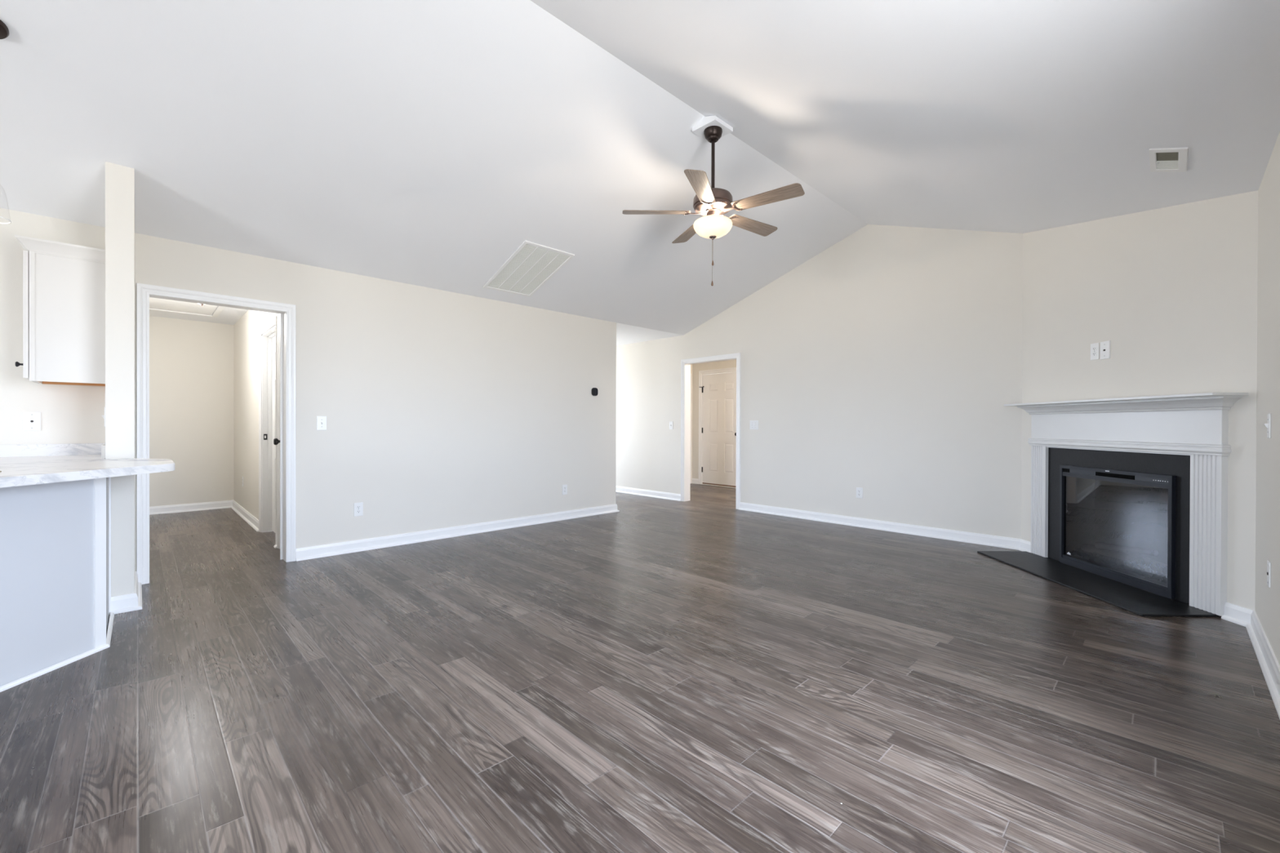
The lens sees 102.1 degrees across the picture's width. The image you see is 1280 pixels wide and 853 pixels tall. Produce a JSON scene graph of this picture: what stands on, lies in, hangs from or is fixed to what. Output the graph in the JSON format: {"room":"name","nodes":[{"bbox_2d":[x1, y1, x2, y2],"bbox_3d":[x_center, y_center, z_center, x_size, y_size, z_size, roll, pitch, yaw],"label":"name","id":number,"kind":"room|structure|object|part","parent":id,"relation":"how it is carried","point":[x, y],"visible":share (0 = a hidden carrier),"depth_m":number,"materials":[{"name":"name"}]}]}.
{"room":"living room","nodes":[
{"label":"living room","id":0,"kind":"room"},
{"bbox_2d":[105,161,134,596],"bbox_3d":[-3.317,-0.226,3.305,0.122,2.656,0.646,0,0,-44],"label":"wall","id":1,"kind":"structure","parent":0,"point":[119,180],"depth_m":3.07,"materials":[{"name":"beige paint"}]},
{"bbox_2d":[14,234,105,386],"bbox_3d":[-3.569,-0.678,3.209,0.372,0.823,0.427,0,0,-44],"label":"upper cabinet","id":2,"kind":"object","parent":1,"relation":"attached to","point":[64,284],"visible":0.94,"depth_m":3.10,"materials":[{"name":"white paint"}]},
{"bbox_3d":[-3.610,-0.362,3.009,0.034,0.031,0.031,0,0,-44],"label":"knob","id":3,"kind":"part","parent":2,"relation":"part of","materials":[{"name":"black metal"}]},
{"bbox_3d":[-3.688,-0.651,3.127,0.020,0.737,0.368,0,0,-44],"label":"door","id":4,"kind":"part","parent":2,"relation":"part of","materials":[{"name":"white paint"}]},
{"bbox_3d":[-3.564,-1.056,3.210,0.363,0.068,0.427,0,0,-44],"label":"crown moulding","id":5,"kind":"part","parent":2,"relation":"part of","materials":[{"name":"white paint"}]},
{"bbox_2d":[102,407,105,426],"bbox_3d":[-3.212,-0.057,3.097,0.018,0.118,0.072,0,0,-44],"label":"wall switch","id":6,"kind":"object","parent":1,"relation":"attached to","point":[103,416],"visible":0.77,"depth_m":3.08,"materials":[{"name":"white plastic"}]},
{"bbox_2d":[111,571,142,613],"bbox_3d":[-3.290,1.053,3.316,0.137,0.097,0.680,0,0,-44],"label":"baseboard","id":7,"kind":"structure","parent":1,"relation":"attached to","point":[132,602],"depth_m":3.09,"materials":[{"name":"white wood"}]},
{"bbox_2d":[149,315,233,506],"bbox_3d":[-5.839,-0.138,6.599,1.250,2.440,0.115,0,0,-44],"label":"wall","id":8,"kind":"structure","parent":0,"point":[191,362],"depth_m":6.62,"materials":[{"name":"beige paint"}]},
{"bbox_2d":[233,310,279,519],"bbox_3d":[-4.129,-0.129,5.654,0.115,2.440,3.624,0,0,-44],"label":"wall","id":9,"kind":"structure","parent":0,"point":[246,330],"depth_m":6.08,"materials":[{"name":"beige paint"}]},
{"bbox_2d":[149,500,258,532],"bbox_3d":[-5.056,1.039,5.794,1.020,0.097,2.143,0,0,-44],"label":"baseboard","id":10,"kind":"structure","parent":9,"relation":"attached to","point":[253,522],"depth_m":6.52,"materials":[{"name":"white wood"}]},
{"bbox_2d":[258,315,277,544],"bbox_3d":[-3.588,0.043,5.082,0.135,2.103,0.916,0,0,-44],"label":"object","id":11,"kind":"structure","parent":9,"relation":"attached to","point":[269,330],"depth_m":5.34,"materials":[{"name":"white wood"}]},
{"bbox_2d":[271,335,275,532],"bbox_3d":[-3.552,0.078,5.117,0.035,2.008,0.756,0,0,-44],"label":"door","id":12,"kind":"structure","parent":9,"relation":"in","point":[273,339],"depth_m":5.30,"materials":[{"name":"white wood"}]},
{"bbox_2d":[273,438,279,444],"bbox_3d":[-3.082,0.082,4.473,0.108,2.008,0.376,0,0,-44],"label":"door knob","id":13,"kind":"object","parent":12,"relation":"attached to","point":[276,441],"depth_m":4.52,"materials":[{"name":"black metal"}]},
{"bbox_2d":[276,313,279,549],"bbox_3d":[-3.050,0.047,4.528,0.135,2.103,0.501,0,0,-44],"label":"trim","id":14,"kind":"structure","parent":9,"relation":"attached to","point":[278,315],"depth_m":4.64,"materials":[{"name":"white wood"}]},
{"bbox_2d":[0,208,616,571],"bbox_3d":[-3.803,-0.120,3.364,9.632,2.440,0.115,0,0,-44],"label":"wall","id":15,"kind":"structure","parent":0,"point":[442,409],"depth_m":4.80,"materials":[{"name":"beige paint"}]},
{"bbox_2d":[22,412,40,431],"bbox_3d":[-3.826,-0.033,3.253,0.072,0.118,0.012,0,0,-44],"label":"cable plate","id":16,"kind":"object","parent":15,"relation":"attached to","point":[31,420],"visible":1,"depth_m":3.25,"materials":[{"name":"white plastic"}]},
{"bbox_2d":[0,443,104,457],"bbox_3d":[-4.599,0.150,2.498,2.842,0.075,0.019,0,0,-44],"label":"backsplash","id":17,"kind":"structure","parent":15,"relation":"attached to","point":[77,449],"depth_m":3.29,"materials":[{"name":"white stone"}]},
{"bbox_2d":[136,282,296,584],"bbox_3d":[-3.199,0.053,3.952,0.933,2.093,0.155,0,0,-44],"label":"trim","id":18,"kind":"structure","parent":15,"relation":"attached to","point":[287,312],"depth_m":3.96,"materials":[{"name":"white wood"}]},
{"bbox_2d":[316,416,326,430],"bbox_3d":[-2.683,-0.028,4.359,0.072,0.118,0.018,0,0,-44],"label":"wall switch","id":19,"kind":"object","parent":15,"relation":"attached to","point":[321,420],"visible":1,"depth_m":4.36,"materials":[{"name":"white plastic"}]},
{"bbox_2d":[354,502,363,516],"bbox_3d":[-2.485,0.732,4.564,0.072,0.118,0.008,0,0,-44],"label":"wall outlet","id":20,"kind":"object","parent":15,"relation":"attached to","point":[358,507],"visible":1,"depth_m":4.56,"materials":[{"name":"white plastic"}]},
{"bbox_2d":[295,503,619,561],"bbox_3d":[-2.763,1.042,6.714,3.539,0.097,3.528,0,0,-44],"label":"baseboard","id":21,"kind":"structure","parent":15,"relation":"attached to","point":[343,548],"depth_m":5.05,"materials":[{"name":"white wood"}]},
{"bbox_2d":[562,484,567,494],"bbox_3d":[-0.889,0.747,6.114,0.072,0.118,0.008,0,0,-44],"label":"wall outlet","id":22,"kind":"object","parent":15,"relation":"attached to","point":[564,486],"visible":1,"depth_m":6.11,"materials":[{"name":"white plastic"}]},
{"bbox_2d":[591,387,598,395],"bbox_3d":[-0.561,-0.431,6.417,0.094,0.100,0.019,0,0,-44],"label":"thermostat","id":23,"kind":"object","parent":15,"relation":"attached to","point":[594,390],"visible":1,"depth_m":6.40,"materials":[{"name":"black plastic"}]},
{"bbox_2d":[0,483,1279,852],"bbox_3d":[-2.110,1.153,3.924,13.070,0.100,9.442,0,0,-44],"label":"floor","id":24,"kind":"structure","parent":0,"point":[702,673],"depth_m":2.06,"materials":[{"name":"grey wood"}]},
{"bbox_2d":[0,477,114,692],"bbox_3d":[-3.077,0.671,2.093,0.822,0.873,1.903,0,0,1],"label":"base cabinet","id":25,"kind":"object","parent":24,"relation":"on","point":[55,537],"visible":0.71,"depth_m":2.36,"materials":[{"name":"white paint"}]},
{"bbox_3d":[-2.731,1.099,2.116,0.336,0.018,1.936,0,0,-12],"label":"shoe moulding","id":26,"kind":"part","parent":25,"relation":"part of","materials":[{"name":"white wood"}]},
{"bbox_2d":[0,443,174,488],"bbox_3d":[-3.663,0.176,1.720,3.142,0.114,2.441,0,0,-44],"label":"countertop","id":27,"kind":"structure","parent":25,"relation":"on","point":[25,464],"depth_m":2.63,"materials":[{"name":"white stone"}]},
{"bbox_3d":[-2.908,0.668,2.807,0.017,0.873,0.632,0,0,-44],"label":"panel","id":28,"kind":"part","parent":25,"relation":"part of","materials":[{"name":"white wood"}]},
{"bbox_2d":[977,551,1221,617],"bbox_3d":[3.211,1.114,3.816,0.466,0.013,1.533,0,0,1],"label":"hearth slab","id":29,"kind":"object","parent":24,"relation":"on","point":[1137,601],"visible":1,"depth_m":3.56,"materials":[{"name":"black stone"}]},
{"bbox_2d":[1004,392,1248,616],"bbox_3d":[3.348,0.456,3.780,0.200,1.303,1.716,0,0,1],"label":"fireplace mantel","id":30,"kind":"object","parent":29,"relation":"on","point":[1184,437],"visible":0.94,"depth_m":3.33,"materials":[{"name":"white wood"}]},
{"bbox_3d":[3.439,0.636,4.443,0.036,0.939,0.163,0,0,1],"label":"fluted leg","id":31,"kind":"part","parent":30,"relation":"part of","materials":[{"name":"white paint"}]},
{"bbox_2d":[1059,465,1176,599],"bbox_3d":[3.541,0.718,3.754,0.271,0.807,0.901,0,0,1],"label":"electric fireplace","id":32,"kind":"object","parent":30,"relation":"in","point":[1119,526],"visible":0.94,"depth_m":3.84,"materials":[{"name":"black glass"}]},
{"bbox_2d":[1062,468,1069,472],"bbox_3d":[3.423,0.352,4.149,0.001,0.029,0.062,0,0,1],"label":"vent","id":33,"kind":"object","parent":32,"relation":"attached to","point":[1064,470],"depth_m":4.15,"materials":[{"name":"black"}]},
{"bbox_2d":[1095,471,1134,479],"bbox_3d":[3.416,0.354,3.723,0.002,0.029,0.312,0,0,1],"label":"vent","id":34,"kind":"object","parent":32,"relation":"attached to","point":[1099,475],"depth_m":3.71,"materials":[{"name":"black metal"}]},
{"bbox_2d":[1004,392,1248,406],"bbox_3d":[3.350,-0.188,3.777,0.200,0.016,1.716,0,0,1],"label":"shelf","id":35,"kind":"object","parent":30,"relation":"attached to","point":[1204,396],"depth_m":3.41,"materials":[{"name":"white paint"}]},
{"bbox_3d":[3.421,0.136,3.772,0.054,0.065,1.536,0,0,1],"label":"moulding","id":36,"kind":"part","parent":30,"relation":"part of","materials":[{"name":"white paint"}]},
{"bbox_3d":[3.392,-0.140,3.772,0.114,0.079,1.656,0,0,1],"label":"crown moulding","id":37,"kind":"part","parent":30,"relation":"part of","materials":[{"name":"white paint"}]},
{"bbox_3d":[3.420,0.640,3.112,0.036,0.939,0.175,0,0,1],"label":"fluted leg","id":38,"kind":"part","parent":30,"relation":"part of","materials":[{"name":"white paint"}]},
{"bbox_2d":[0,0,1279,346],"bbox_3d":[-2.066,-1.823,3.877,13.070,1.050,9.342,0,0,-44],"label":"ceiling","id":39,"kind":"structure","parent":0,"point":[422,143],"depth_m":3.04,"materials":[{"name":"white paint"}]},
{"bbox_2d":[0,19,11,223],"bbox_3d":[-2.887,-1.363,2.285,0.137,0.880,0.137,0,0,-44],"label":"pendant light","id":40,"kind":"object","parent":39,"relation":"hanging from","point":[4,31],"visible":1,"depth_m":2.31,"materials":[{"name":"brown metal"}]},
{"bbox_2d":[149,297,224,317],"bbox_3d":[-5.035,-1.344,5.660,0.735,0.016,1.220,0,0,-44],"label":"attic hatch","id":41,"kind":"object","parent":39,"relation":"attached to","point":[155,304],"visible":0.34,"depth_m":5.84,"materials":[{"name":"white wood"}]},
{"bbox_3d":[-5.035,-1.344,5.660,0.735,0.016,1.220,0,0,-44],"label":"frame","id":42,"kind":"part","parent":41,"relation":"part of","materials":[{"name":"white wood"}]},
{"bbox_2d":[482,240,574,297],"bbox_3d":[-1.101,-1.526,5.081,0.551,0.275,0.794,0,0,-44],"label":"ceiling vent","id":43,"kind":"object","parent":39,"relation":"in","point":[531,264],"visible":1,"depth_m":5.05,"materials":[{"name":"white metal"}]},
{"bbox_2d":[692,115,733,141],"bbox_3d":[0.529,-2.186,3.774,0.210,0.065,0.210,0,0,-44],"label":"trim","id":44,"kind":"structure","parent":39,"relation":"attached to","point":[699,128],"depth_m":3.71,"materials":[{"name":"white paint"}]},
{"bbox_2d":[622,125,804,285],"bbox_3d":[0.566,-1.589,3.766,1.260,1.129,1.265,0,0,-44],"label":"ceiling fan","id":45,"kind":"object","parent":44,"relation":"hanging from","point":[709,202],"visible":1,"depth_m":3.68,"materials":[{"name":"brown wood"}]},
{"bbox_3d":[0.118,-1.561,3.766,0.495,0.006,0.140,0,12,0],"label":"blade","id":46,"kind":"part","parent":45,"relation":"part of","materials":[{"name":"brown wood"}]},
{"bbox_3d":[0.403,-1.561,4.158,0.140,0.006,0.495,-13,4,-18],"label":"blade","id":47,"kind":"part","parent":45,"relation":"part of","materials":[{"name":"brown wood"}]},
{"bbox_3d":[0.382,-1.553,3.767,0.128,0.008,0.097,0,12,0],"label":"blade arm","id":48,"kind":"part","parent":45,"relation":"part of","materials":[{"name":"brown metal"}]},
{"bbox_3d":[0.403,-1.558,3.373,0.140,0.006,0.495,13,4,18],"label":"blade","id":49,"kind":"part","parent":45,"relation":"part of","materials":[{"name":"brown wood"}]},
{"bbox_3d":[0.483,-1.552,3.625,0.097,0.008,0.128,13,4,18],"label":"blade arm","id":50,"kind":"part","parent":45,"relation":"part of","materials":[{"name":"brown metal"}]},
{"bbox_3d":[0.527,-1.211,3.767,0.003,0.306,0.002,0,0,1],"label":"pull chain","id":51,"kind":"part","parent":45,"relation":"part of","materials":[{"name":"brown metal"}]},
{"bbox_3d":[0.530,-1.440,3.766,0.283,0.116,0.283,0,0,-44],"label":"lamp shade","id":52,"kind":"part","parent":45,"relation":"part of","materials":[{"name":"white glass"}]},
{"bbox_3d":[0.650,-1.552,3.677,0.128,0.008,0.097,0,-12,36],"label":"blade arm","id":53,"kind":"part","parent":45,"relation":"part of","materials":[{"name":"brown metal"}]},
{"bbox_3d":[0.864,-1.559,4.008,0.495,0.006,0.140,0,-12,-36],"label":"blade","id":54,"kind":"part","parent":45,"relation":"part of","materials":[{"name":"brown wood"}]},
{"bbox_3d":[0.864,-1.558,3.523,0.495,0.006,0.140,0,-12,36],"label":"blade","id":55,"kind":"part","parent":45,"relation":"part of","materials":[{"name":"brown wood"}]},
{"bbox_2d":[1148,146,1188,172],"bbox_3d":[2.834,-1.428,2.772,0.340,0.054,0.143,0,0,-44],"label":"ceiling vent","id":56,"kind":"object","parent":39,"relation":"in","point":[1161,159],"visible":1,"depth_m":2.76,"materials":[{"name":"white plastic"}]},
{"bbox_2d":[690,364,692,479],"bbox_3d":[0.330,-0.129,9.351,1.776,2.440,0.115,0,0,-44],"label":"wall","id":57,"kind":"structure","parent":0,"point":[691,364],"depth_m":9.92,"materials":[{"name":"beige paint"}]},
{"bbox_2d":[689,373,691,484],"bbox_3d":[0.644,0.040,9.563,0.936,2.103,0.020,0,0,-44],"label":"trim","id":58,"kind":"structure","parent":57,"relation":"attached to","point":[691,374],"depth_m":9.87,"materials":[{"name":"white wood"}]},
{"bbox_2d":[692,359,736,479],"bbox_3d":[2.374,-0.119,8.603,0.115,2.440,4.035,0,0,-44],"label":"wall","id":59,"kind":"structure","parent":0,"point":[730,363],"depth_m":9.85,"materials":[{"name":"beige paint"}]},
{"bbox_2d":[691,478,698,484],"bbox_3d":[1.050,1.043,9.860,0.034,0.097,0.168,0,0,-44],"label":"baseboard","id":60,"kind":"structure","parent":59,"relation":"attached to","point":[695,481],"depth_m":9.86,"materials":[{"name":"white wood"}]},
{"bbox_2d":[698,372,736,485],"bbox_3d":[1.453,0.044,9.451,0.117,2.031,0.936,0,0,-44],"label":"door","id":61,"kind":"structure","parent":59,"relation":"in","point":[718,390],"depth_m":9.47,"materials":[{"name":"white wood"}]},
{"bbox_2d":[698,367,736,484],"bbox_3d":[1.518,0.021,9.470,0.135,2.148,1.036,0,0,-44],"label":"trim","id":62,"kind":"structure","parent":59,"relation":"attached to","point":[701,373],"depth_m":9.77,"materials":[{"name":"white wood"}]},
{"bbox_2d":[701,483,736,488],"bbox_3d":[1.512,1.087,9.471,0.143,0.014,0.910,0,0,-44],"label":"trim","id":63,"kind":"structure","parent":59,"relation":"attached to","point":[701,483],"depth_m":9.46,"materials":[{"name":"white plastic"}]},
{"bbox_2d":[702,482,736,487],"bbox_3d":[1.519,1.070,9.478,0.094,0.020,0.876,0,0,-44],"label":"trim","id":64,"kind":"structure","parent":59,"relation":"attached to","point":[703,482],"depth_m":9.47,"materials":[{"name":"brown"}]},
{"bbox_2d":[615,224,1022,538],"bbox_3d":[0.875,-0.566,7.433,0.115,3.332,7.551,0,0,-44],"label":"wall","id":65,"kind":"structure","parent":0,"point":[886,363],"depth_m":5.65,"materials":[{"name":"beige paint"}]},
{"bbox_2d":[615,485,680,501],"bbox_3d":[-0.608,1.042,8.853,0.034,0.097,3.463,0,0,-44],"label":"baseboard","id":66,"kind":"structure","parent":65,"relation":"attached to","point":[666,495],"depth_m":8.08,"materials":[{"name":"white wood"}]},
{"bbox_2d":[669,421,672,429],"bbox_3d":[0.463,-0.017,7.761,0.018,0.118,0.072,0,0,-44],"label":"wall switch","id":67,"kind":"object","parent":65,"relation":"attached to","point":[670,422],"visible":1,"depth_m":7.76,"materials":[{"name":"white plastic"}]},
{"bbox_2d":[680,352,741,509],"bbox_3d":[1.016,0.059,7.287,0.155,2.083,1.039,0,0,-44],"label":"trim","id":68,"kind":"structure","parent":65,"relation":"attached to","point":[685,363],"depth_m":7.58,"materials":[{"name":"white wood"}]},
{"bbox_2d":[749,420,758,429],"bbox_3d":[1.479,-0.018,6.715,0.018,0.118,0.130,0,0,-44],"label":"wall switch","id":69,"kind":"object","parent":65,"relation":"attached to","point":[753,424],"visible":1,"depth_m":6.72,"materials":[{"name":"white plastic"}]},
{"bbox_2d":[856,487,862,498],"bbox_3d":[2.435,0.737,5.738,0.008,0.118,0.072,0,0,-44],"label":"wall outlet","id":70,"kind":"object","parent":65,"relation":"attached to","point":[859,490],"visible":1,"depth_m":5.73,"materials":[{"name":"white plastic"}]},
{"bbox_2d":[738,502,1031,552],"bbox_3d":[2.386,1.063,5.694,0.141,0.097,3.168,0,0,-44],"label":"baseboard","id":71,"kind":"structure","parent":65,"relation":"attached to","point":[1020,544],"depth_m":5.43,"materials":[{"name":"white wood"}]},
{"bbox_2d":[1021,190,1257,610],"bbox_3d":[3.508,-0.312,3.782,0.115,2.867,1.805,0,0,1],"label":"wall","id":72,"kind":"structure","parent":0,"point":[1172,290],"depth_m":3.45,"materials":[{"name":"beige paint"}]},
{"bbox_2d":[1090,342,1099,359],"bbox_3d":[3.449,-0.569,3.921,0.009,0.125,0.073,0,0,1],"label":"wall outlet","id":73,"kind":"object","parent":72,"relation":"attached to","point":[1095,348],"visible":1,"depth_m":3.91,"materials":[{"name":"white plastic"}]},
{"bbox_2d":[1100,340,1110,359],"bbox_3d":[3.445,-0.566,3.829,0.014,0.130,0.076,0,0,1],"label":"cable plate","id":74,"kind":"object","parent":72,"relation":"attached to","point":[1105,345],"visible":1,"depth_m":3.82,"materials":[{"name":"white plastic"}]},
{"bbox_2d":[1254,131,1279,665],"bbox_3d":[0.008,-0.093,-0.530,9.672,2.440,0.115,0,0,-44],"label":"wall","id":75,"kind":"structure","parent":0,"point":[1267,602],"depth_m":2.50,"materials":[{"name":"beige paint"}]},
{"bbox_2d":[1221,602,1279,719],"bbox_3d":[-0.300,1.076,-0.142,9.771,0.097,0.858,0,0,-44],"label":"baseboard","id":76,"kind":"structure","parent":75,"relation":"attached to","point":[1247,618],"depth_m":2.54,"materials":[{"name":"white wood"}]},
{"bbox_2d":[1264,413,1271,438],"bbox_3d":[3.013,-0.003,2.484,0.072,0.118,0.018,0,0,-44],"label":"wall switch","id":77,"kind":"object","parent":75,"relation":"attached to","point":[1268,425],"visible":1,"depth_m":2.46,"materials":[{"name":"white plastic"}]},
{"bbox_3d":[3.018,-0.003,2.479,0.072,0.118,0.006,0,0,-44],"label":"plate","id":78,"kind":"part","parent":77,"relation":"part of","materials":[{"name":"white plastic"}]},
{"bbox_2d":[1266,560,1271,587],"bbox_3d":[2.988,0.700,2.457,0.072,0.118,0.009,0,0,-44],"label":"cable plate","id":79,"kind":"object","parent":75,"relation":"attached to","point":[1268,563],"visible":1,"depth_m":2.43,"materials":[{"name":"white plastic"}]}
]}

